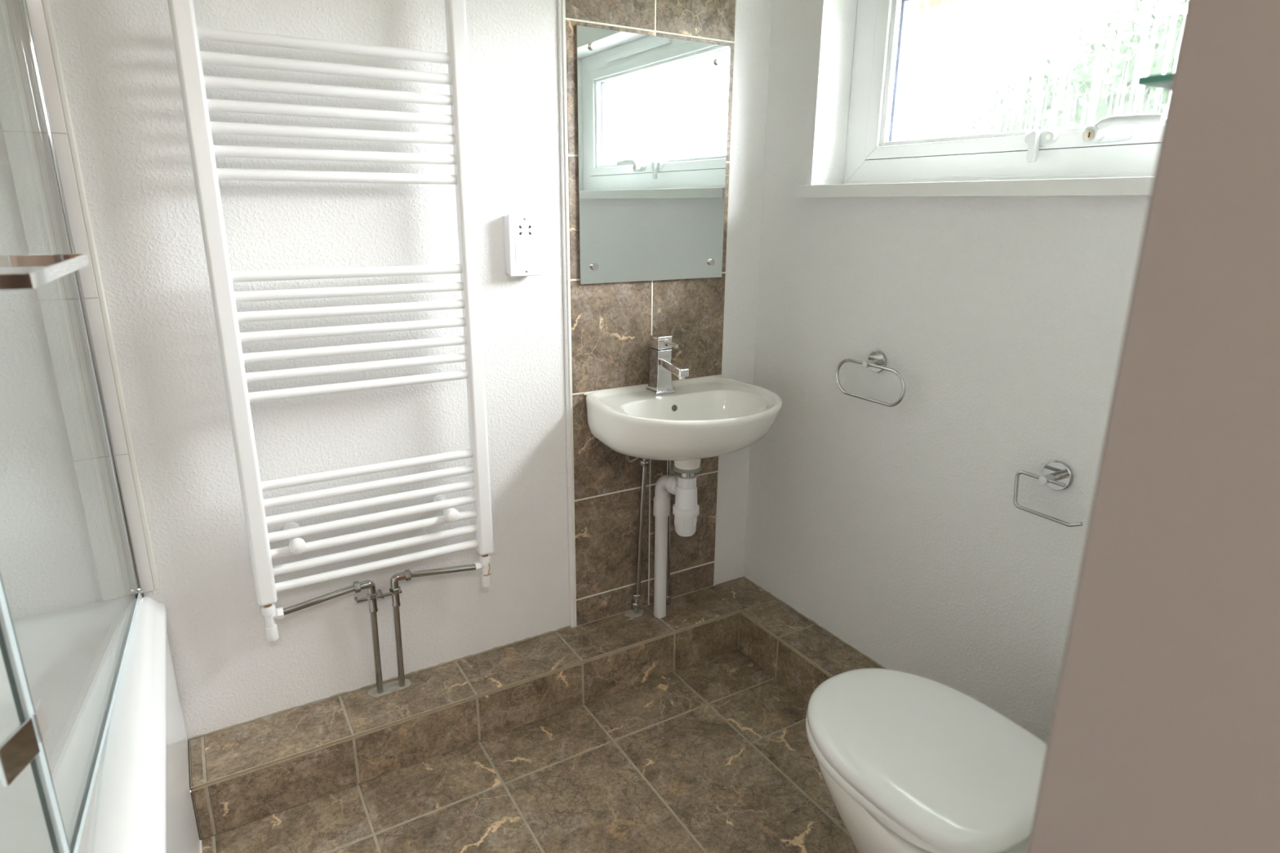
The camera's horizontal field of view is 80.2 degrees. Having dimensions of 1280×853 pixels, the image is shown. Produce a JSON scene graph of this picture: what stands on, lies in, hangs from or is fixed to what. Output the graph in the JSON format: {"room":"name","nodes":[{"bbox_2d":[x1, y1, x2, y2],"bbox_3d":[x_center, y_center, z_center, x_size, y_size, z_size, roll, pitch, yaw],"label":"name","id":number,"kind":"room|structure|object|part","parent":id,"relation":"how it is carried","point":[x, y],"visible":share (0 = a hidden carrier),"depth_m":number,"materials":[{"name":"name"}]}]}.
{"room":"bathroom","nodes":[
{"label":"bathroom","id":0,"kind":"room"},
{"bbox_2d":[0,0,772,791],"bbox_3d":[-0.596,-0.353,1.751,2.740,2.327,0.108,-9,19,-30],"label":"wall","id":1,"kind":"structure","parent":0,"point":[117,57],"depth_m":1.69,"materials":[{"name":"white paint"}]},
{"bbox_2d":[0,0,154,600],"bbox_3d":[-1.070,-0.510,1.348,0.090,1.805,0.008,-9,19,-30],"label":"shower screen","id":2,"kind":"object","parent":1,"relation":"attached to","point":[20,118],"depth_m":1.43,"materials":[{"name":"glass"}]},
{"bbox_2d":[41,0,159,590],"bbox_3d":[-1.027,-0.493,1.380,0.011,1.755,0.008,-9,19,-30],"label":"trim","id":3,"kind":"structure","parent":1,"relation":"attached to","point":[46,3],"depth_m":1.44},
{"bbox_2d":[167,0,493,606],"bbox_3d":[-0.614,-0.307,1.624,0.537,1.363,0.120,-9,19,-30],"label":"towel radiator","id":4,"kind":"object","parent":1,"relation":"attached to","point":[186,34],"visible":1,"depth_m":1.59,"materials":[{"name":"white metal"}]},
{"bbox_3d":[-0.814,-0.267,1.479,0.039,1.363,0.036,-9,19,-30],"label":"post","id":5,"kind":"part","parent":4,"relation":"part of","materials":[{"name":"white metal"}]},
{"bbox_2d":[261,604,284,642],"bbox_3d":[-0.814,0.430,1.688,0.042,0.092,0.028,-9,19,-30],"label":"radiator valve","id":6,"kind":"object","parent":4,"relation":"attached to","point":[269,612],"visible":0.97,"depth_m":1.68,"materials":[{"name":"white metal"}]},
{"bbox_3d":[-0.386,-0.335,1.726,0.038,1.363,0.036,-9,19,-30],"label":"post","id":7,"kind":"part","parent":4,"relation":"part of","materials":[{"name":"white metal"}]},
{"bbox_2d":[473,554,491,587],"bbox_3d":[-0.398,0.363,1.928,0.042,0.092,0.028,-9,19,-30],"label":"radiator valve","id":8,"kind":"object","parent":4,"relation":"attached to","point":[485,560],"visible":0.96,"depth_m":1.92,"materials":[{"name":"white metal"}]},
{"bbox_2d":[354,589,401,603],"bbox_3d":[-0.645,0.414,1.870,0.110,0.009,0.035,-9,19,-30],"label":"clip","id":9,"kind":"object","parent":1,"relation":"attached to","point":[380,595],"visible":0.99,"depth_m":1.86,"materials":[{"name":"grey metal"}]},
{"bbox_2d":[188,625,570,740],"bbox_3d":[-0.619,0.650,1.979,0.968,0.009,0.010,-9,19,-30],"label":"trim","id":10,"kind":"structure","parent":1,"relation":"attached to","point":[569,626],"depth_m":1.94,"materials":[{"name":"beige tile"}]},
{"bbox_2d":[190,609,740,791],"bbox_3d":[-0.320,0.663,1.956,1.455,0.010,0.003,-9,19,-30],"label":"trim","id":11,"kind":"structure","parent":1,"relation":"attached to","point":[301,752],"depth_m":1.86,"materials":[{"name":"beige tile"}]},
{"bbox_2d":[188,577,775,839],"bbox_3d":[-0.303,0.694,2.082,1.600,0.137,0.175,-9,19,-30],"label":"tiled ledge","id":12,"kind":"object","parent":1,"relation":"attached to","point":[222,806],"depth_m":1.90,"materials":[{"name":"beige tile"}]},
{"bbox_2d":[283,580,383,693],"bbox_3d":[-0.714,0.535,1.793,0.211,0.329,0.044,-15,22,-42],"label":"pipe","id":13,"kind":"object","parent":12,"relation":"on","point":[371,595],"visible":1,"depth_m":1.80,"materials":[{"name":"silver metal"}]},
{"bbox_2d":[368,678,411,697],"bbox_3d":[-0.636,0.664,1.929,0.106,0.003,0.046,-9,19,-30],"label":"cement patch","id":14,"kind":"object","parent":12,"relation":"on","point":[393,686],"visible":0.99,"depth_m":1.93,"materials":[{"name":"grey concrete"}]},
{"bbox_2d":[389,564,475,687],"bbox_3d":[-0.509,0.502,1.911,0.211,0.329,0.044,-5,17,-17],"label":"pipe","id":15,"kind":"object","parent":12,"relation":"on","point":[394,589],"visible":1,"depth_m":1.87,"materials":[{"name":"silver metal"}]},
{"bbox_2d":[624,608,644,617],"bbox_3d":[-0.014,0.564,2.288,0.066,0.003,0.040,-9,19,-30],"label":"cement patch","id":16,"kind":"object","parent":12,"relation":"on","point":[630,614],"visible":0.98,"depth_m":2.28,"materials":[{"name":"grey concrete"}]},
{"bbox_2d":[624,454,648,613],"bbox_3d":[-0.017,0.310,2.205,0.094,0.539,0.034,-15,22,-42],"label":"supply pipe","id":17,"kind":"object","parent":12,"relation":"on","point":[644,462],"visible":0.83,"depth_m":2.22,"materials":[{"name":"metal"}]},
{"bbox_2d":[665,461,671,605],"bbox_3d":[0.085,0.308,2.277,0.026,0.500,0.022,-9,19,-30],"label":"supply pipe","id":18,"kind":"object","parent":12,"relation":"on","point":[668,471],"visible":0.6,"depth_m":2.29,"materials":[{"name":"metal"}]},
{"bbox_2d":[503,213,542,276],"bbox_3d":[-0.284,-0.439,1.839,0.083,0.145,0.041,-9,19,-30],"label":"socket","id":19,"kind":"object","parent":1,"relation":"attached to","point":[522,232],"visible":1,"depth_m":1.82,"materials":[{"name":"white plastic"}]},
{"bbox_3d":[-0.275,-0.418,1.827,0.051,0.048,0.001,-9,19,-30],"label":"panel","id":20,"kind":"part","parent":19,"relation":"part of","materials":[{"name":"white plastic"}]},
{"bbox_2d":[561,0,737,627],"bbox_3d":[0.033,-0.501,2.031,0.505,2.190,0.004,-9,19,-30],"label":"trim","id":21,"kind":"structure","parent":1,"relation":"attached to","point":[562,1],"depth_m":2.02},
{"bbox_2d":[564,0,736,626],"bbox_3d":[0.034,-0.501,2.031,0.496,2.190,0.004,-9,19,-30],"label":"tile splashback","id":22,"kind":"object","parent":1,"relation":"attached to","point":[612,324],"depth_m":2.11,"materials":[{"name":"brown tile"}]},
{"bbox_2d":[576,25,730,284],"bbox_3d":[0.043,-0.682,1.970,0.448,0.598,0.014,-9,19,-30],"label":"wall mirror","id":23,"kind":"object","parent":1,"relation":"attached to","point":[652,111],"visible":1,"depth_m":1.96,"materials":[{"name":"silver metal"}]},
{"bbox_2d":[583,375,782,470],"bbox_3d":[0.143,0.021,2.007,0.499,0.194,0.402,-9,19,-30],"label":"basin","id":24,"kind":"object","parent":1,"relation":"attached to","point":[711,416],"visible":1,"depth_m":1.94,"materials":[{"name":"white ceramic"}]},
{"bbox_2d":[645,333,688,395],"bbox_3d":[0.079,-0.160,2.041,0.060,0.158,0.148,-9,19,-30],"label":"tap","id":25,"kind":"object","parent":24,"relation":"on","point":[662,366],"visible":1,"depth_m":2.06,"materials":[{"name":"silver metal"}]},
{"bbox_3d":[0.056,-0.099,2.099,0.060,0.009,0.058,-9,19,-30],"label":"plate","id":26,"kind":"part","parent":25,"relation":"part of","materials":[{"name":"silver metal"}]},
{"bbox_3d":[0.082,-0.221,2.020,0.011,0.017,0.061,-9,19,-30],"label":"lever","id":27,"kind":"part","parent":25,"relation":"part of","materials":[{"name":"silver metal"}]},
{"bbox_3d":[0.090,-0.158,2.023,0.031,0.035,0.107,-9,19,-30],"label":"spout","id":28,"kind":"part","parent":25,"relation":"part of","materials":[{"name":"silver metal"}]},
{"bbox_2d":[653,464,702,618],"bbox_3d":[0.102,0.338,2.167,0.080,0.508,0.172,-9,19,-30],"label":"trap","id":29,"kind":"object","parent":24,"relation":"attached to","point":[686,509],"visible":0.97,"depth_m":2.14,"materials":[{"name":"white plastic"}]},
{"bbox_2d":[672,485,699,537],"bbox_3d":[0.127,0.228,2.093,0.073,0.150,0.073,-9,19,-30],"label":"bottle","id":30,"kind":"object","parent":29,"relation":"on","point":[686,509],"depth_m":2.07,"materials":[{"name":"white plastic"}]},
{"bbox_2d":[672,464,702,474],"bbox_3d":[0.128,0.112,2.059,0.080,0.012,0.080,-9,19,-30],"label":"washer","id":31,"kind":"object","parent":29,"relation":"in","point":[682,471],"depth_m":2.03,"materials":[{"name":"white plastic"}]},
{"bbox_2d":[191,648,857,852],"bbox_3d":[-0.251,1.001,1.328,2.340,0.030,1.620,-9,19,-30],"label":"floor","id":32,"kind":"structure","parent":0,"point":[713,755],"depth_m":1.78,"materials":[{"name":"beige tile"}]},
{"bbox_2d":[0,595,200,852],"bbox_3d":[-0.911,0.856,0.823,0.744,0.522,1.698,-9,19,-30],"label":"bath","id":33,"kind":"object","parent":32,"relation":"on","point":[140,802],"visible":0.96,"depth_m":1.45,"materials":[{"name":"white plastic"}]},
{"bbox_2d":[0,0,146,852],"bbox_3d":[-0.769,-0.208,0.908,0.182,1.474,1.160,-6,17,-20],"label":"screen","id":34,"kind":"object","parent":33,"relation":"on","point":[24,746],"visible":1,"depth_m":0.92,"materials":[{"name":"clear glass"}]},
{"bbox_3d":[-0.670,-0.105,0.535,0.006,1.462,0.374,-2,16,-7],"label":"folding glass panel","id":35,"kind":"part","parent":34,"relation":"part of","materials":[{"name":"clear glass"}]},
{"bbox_3d":[-1.049,-0.352,1.394,0.011,1.474,0.011,-9,19,-30],"label":"wall post","id":36,"kind":"part","parent":34,"relation":"part of","materials":[{"name":"silver metal"}]},
{"bbox_3d":[-0.874,-0.260,1.061,0.006,1.462,0.770,-8,18,-26],"label":"glass panel","id":37,"kind":"part","parent":34,"relation":"part of","materials":[{"name":"clear glass"}]},
{"bbox_3d":[-0.602,0.831,1.008,0.012,0.471,1.697,-9,19,-30],"label":"panel","id":38,"kind":"part","parent":33,"relation":"part of","materials":[{"name":"white plastic"}]},
{"bbox_2d":[200,840,202,852],"bbox_3d":[-0.580,1.063,1.044,0.008,0.008,1.420,-9,19,-30],"label":"trim","id":39,"kind":"structure","parent":33,"relation":"attached to","point":[201,846],"depth_m":1.61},
{"bbox_2d":[805,668,1047,852],"bbox_3d":[0.568,0.653,1.262,0.373,0.687,0.692,-9,19,-30],"label":"toilet","id":40,"kind":"object","parent":32,"relation":"on","point":[908,762],"visible":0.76,"depth_m":1.28,"materials":[{"name":"white ceramic"}]},
{"bbox_3d":[0.496,0.581,1.366,0.359,0.020,0.413,-9,19,-30],"label":"seat","id":41,"kind":"part","parent":40,"relation":"part of","materials":[{"name":"white plastic"}]},
{"bbox_2d":[743,0,1150,743],"bbox_3d":[0.900,-0.307,1.635,0.300,2.327,1.644,-9,19,-30],"label":"wall","id":42,"kind":"structure","parent":0,"point":[899,531],"depth_m":1.81,"materials":[{"name":"white paint"}]},
{"bbox_2d":[739,609,833,677],"bbox_3d":[0.645,0.725,1.770,0.003,0.010,1.324,-9,19,-30],"label":"trim","id":43,"kind":"structure","parent":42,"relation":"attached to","point":[740,610],"depth_m":2.14,"materials":[{"name":"beige tile"}]},
{"bbox_2d":[738,599,882,703],"bbox_3d":[0.706,0.777,1.824,0.145,0.137,1.325,-9,19,-30],"label":"tiled ledge","id":44,"kind":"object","parent":42,"relation":"attached to","point":[821,647],"depth_m":2.17,"materials":[{"name":"beige tile"}]},
{"bbox_2d":[742,576,885,668],"bbox_3d":[0.649,0.644,2.032,0.009,0.008,1.190,-9,19,-30],"label":"trim","id":45,"kind":"structure","parent":42,"relation":"attached to","point":[770,593],"depth_m":2.23,"materials":[{"name":"beige tile"}]},
{"bbox_2d":[835,351,905,406],"bbox_3d":[0.581,-0.124,1.888,0.048,0.120,0.224,-9,19,-30],"label":"towel ring","id":46,"kind":"object","parent":42,"relation":"attached to","point":[877,361],"visible":1,"depth_m":1.88,"materials":[{"name":"silver metal"}]},
{"bbox_3d":[0.572,-0.157,1.886,0.040,0.017,0.017,-9,19,-30],"label":"arm","id":47,"kind":"part","parent":46,"relation":"part of","materials":[{"name":"silver metal"}]},
{"bbox_2d":[796,176,1153,197],"bbox_3d":[0.824,-0.488,1.560,0.205,0.030,1.246,-9,19,-30],"label":"window sill","id":48,"kind":"structure","parent":42,"relation":"attached to","point":[1115,186],"depth_m":1.55,"materials":[{"name":"white paint"}]},
{"bbox_2d":[843,0,1164,184],"bbox_3d":[0.869,-0.769,1.509,0.112,0.538,1.192,-9,19,-30],"label":"window","id":49,"kind":"structure","parent":42,"relation":"in","point":[1126,145],"depth_m":1.79,"materials":[{"name":"white plastic"}]},
{"bbox_3d":[0.901,-0.561,1.467,0.010,0.025,0.092,-9,19,-30],"label":"handle","id":50,"kind":"part","parent":49,"relation":"part of","materials":[{"name":"white paint"}]},
{"bbox_3d":[0.903,-0.562,1.414,0.017,0.035,0.133,-7,18,-24],"label":"lever","id":51,"kind":"part","parent":49,"relation":"part of","materials":[{"name":"white paint"}]},
{"bbox_2d":[1013,460,1083,527],"bbox_3d":[0.829,0.129,1.519,0.056,0.109,0.148,-9,19,-30],"label":"toilet roll holder","id":52,"kind":"object","parent":42,"relation":"attached to","point":[1057,475],"visible":1,"depth_m":1.52,"materials":[{"name":"silver metal"}]},
{"bbox_3d":[0.820,0.103,1.520,0.048,0.018,0.018,-9,19,-30],"label":"arm","id":53,"kind":"part","parent":52,"relation":"part of","materials":[{"name":"silver metal"}]},
{"bbox_2d":[1026,0,1279,852],"bbox_3d":[0.827,0.259,-0.305,0.100,2.327,1.950,-9,19,-30],"label":"wall","id":54,"kind":"structure","parent":0,"point":[1164,735],"depth_m":0.43,"materials":[{"name":"beige paint"}]},
{"bbox_3d":[0.781,-0.036,0.703,0.900,2.327,0.100,-9,19,-30],"label":"wall","id":55,"kind":"structure","parent":0,"visible":0},
{"bbox_2d":[1136,71,1173,90],"bbox_3d":[0.627,-0.281,0.657,0.543,0.026,0.099,-9,19,-30],"label":"glass shelf","id":56,"kind":"object","parent":55,"relation":"attached to","point":[1160,81],"visible":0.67,"depth_m":0.56,"materials":[{"name":"green glass"}]},
{"label":"outside","id":57,"kind":"structure","parent":0,"visible":0},
{"bbox_3d":[5.109,-0.009,6.569,11.680,0.050,14.000,-9,19,-30],"label":"ground","id":58,"kind":"structure","parent":57,"visible":0},
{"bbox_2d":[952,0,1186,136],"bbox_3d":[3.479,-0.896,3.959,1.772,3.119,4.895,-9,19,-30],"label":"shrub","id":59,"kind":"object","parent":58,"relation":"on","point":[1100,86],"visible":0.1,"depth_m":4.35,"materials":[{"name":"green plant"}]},
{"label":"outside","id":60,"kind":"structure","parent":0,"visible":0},
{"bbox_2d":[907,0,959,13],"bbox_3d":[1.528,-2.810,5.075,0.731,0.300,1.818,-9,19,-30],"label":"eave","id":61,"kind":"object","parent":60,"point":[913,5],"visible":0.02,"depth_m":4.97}
]}

